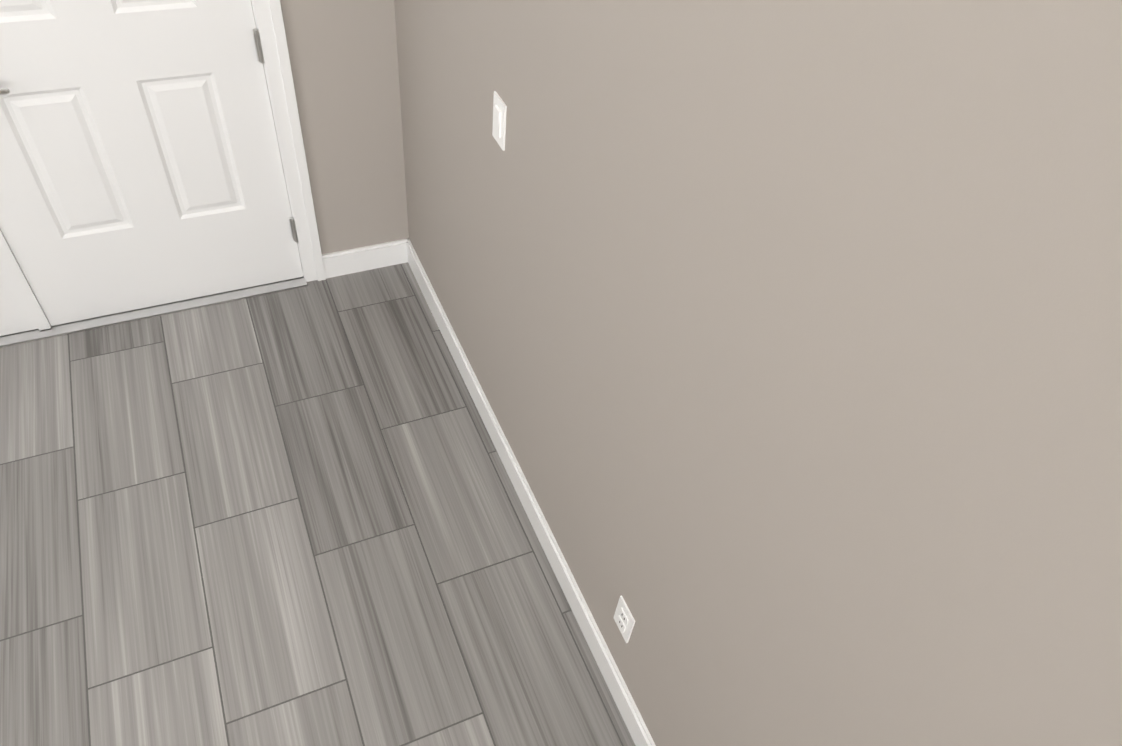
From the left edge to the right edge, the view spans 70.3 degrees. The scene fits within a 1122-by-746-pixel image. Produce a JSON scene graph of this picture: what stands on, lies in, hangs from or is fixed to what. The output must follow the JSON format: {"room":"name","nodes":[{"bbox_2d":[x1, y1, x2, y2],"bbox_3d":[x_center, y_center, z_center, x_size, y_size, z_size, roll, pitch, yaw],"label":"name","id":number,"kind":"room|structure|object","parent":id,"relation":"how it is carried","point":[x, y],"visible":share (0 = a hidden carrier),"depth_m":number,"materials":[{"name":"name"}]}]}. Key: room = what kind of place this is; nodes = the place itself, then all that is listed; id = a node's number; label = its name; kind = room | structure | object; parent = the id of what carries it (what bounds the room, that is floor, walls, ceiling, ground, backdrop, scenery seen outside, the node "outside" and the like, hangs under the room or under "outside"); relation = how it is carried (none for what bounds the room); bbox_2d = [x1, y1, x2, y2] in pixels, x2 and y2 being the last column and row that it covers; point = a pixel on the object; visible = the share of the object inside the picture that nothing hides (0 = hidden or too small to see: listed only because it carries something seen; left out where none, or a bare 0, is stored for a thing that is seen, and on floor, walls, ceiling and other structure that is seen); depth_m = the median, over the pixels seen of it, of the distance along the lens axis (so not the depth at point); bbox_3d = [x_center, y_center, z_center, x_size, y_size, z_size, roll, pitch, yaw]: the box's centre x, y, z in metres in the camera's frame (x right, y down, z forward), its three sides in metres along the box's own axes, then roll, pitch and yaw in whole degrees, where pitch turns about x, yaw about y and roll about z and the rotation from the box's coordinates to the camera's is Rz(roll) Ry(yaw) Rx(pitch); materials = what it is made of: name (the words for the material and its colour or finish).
{"room":"entryway","nodes":[
{"label":"entryway","id":0,"kind":"room"},
{"bbox_2d":[0,262,635,745],"bbox_3d":[-0.648,3.092,0.058,7.690,0.100,9.080,-15,51,-20],"label":"floor","id":1,"kind":"structure","parent":0,"point":[296,516],"depth_m":2.35,"materials":[{"name":"tile"}]},
{"bbox_2d":[251,0,408,270],"bbox_3d":[-1.671,-1.346,1.682,3.206,3.350,0.150,-15,51,-20],"label":"wall","id":2,"kind":"structure","parent":0,"point":[343,56],"depth_m":2.74,"materials":[{"name":"grey paint"}]},
{"bbox_2d":[0,229,50,335],"bbox_3d":[-2.125,-0.898,1.820,0.886,2.440,0.057,-15,51,-20],"label":"front door","id":3,"kind":"structure","parent":2,"relation":"in","point":[21,309],"depth_m":2.73,"materials":[{"name":"white wood"}]},
{"bbox_2d":[0,0,302,325],"bbox_3d":[-1.308,-1.095,2.103,0.885,2.440,0.104,-15,51,-20],"label":"front door","id":4,"kind":"structure","parent":2,"relation":"in","point":[140,163],"depth_m":2.55,"materials":[{"name":"white wood"}]},
{"bbox_2d":[0,0,325,346],"bbox_3d":[-1.712,-1.018,1.933,1.930,2.530,0.095,-15,51,-20],"label":"door frame","id":5,"kind":"structure","parent":2,"relation":"attached to","point":[271,44],"depth_m":2.81,"materials":[{"name":"white wood"}]},
{"bbox_2d":[322,239,405,277],"bbox_3d":[-0.793,-0.455,3.181,0.310,0.110,0.014,-15,51,-20],"label":"baseboard","id":6,"kind":"structure","parent":2,"relation":"attached to","point":[350,261],"depth_m":3.17,"materials":[{"name":"white wood"}]},
{"bbox_2d":[394,0,1121,745],"bbox_3d":[0.419,-0.354,1.021,0.320,3.350,3.700,-15,51,-20],"label":"wall","id":7,"kind":"structure","parent":0,"point":[788,332],"depth_m":1.05,"materials":[{"name":"grey paint"}]},
{"bbox_2d":[492,91,506,150],"bbox_3d":[-0.149,-0.599,1.896,0.010,0.116,0.072,-15,51,-20],"label":"light switch","id":8,"kind":"object","parent":7,"relation":"attached to","point":[499,119],"visible":1,"depth_m":1.88,"materials":[{"name":"white plastic"}]},
{"bbox_2d":[402,238,655,745],"bbox_3d":[0.124,0.787,2.144,0.014,0.110,3.714,-15,51,-20],"label":"baseboard","id":9,"kind":"structure","parent":7,"relation":"attached to","point":[636,726],"depth_m":2.41,"materials":[{"name":"white wood"}]},
{"bbox_2d":[613,595,634,642],"bbox_3d":[0.152,0.602,1.942,0.008,0.116,0.072,-15,51,-20],"label":"electrical outlet","id":10,"kind":"object","parent":7,"relation":"attached to","point":[624,619],"visible":1,"depth_m":1.93,"materials":[{"name":"white plastic"}]}
]}

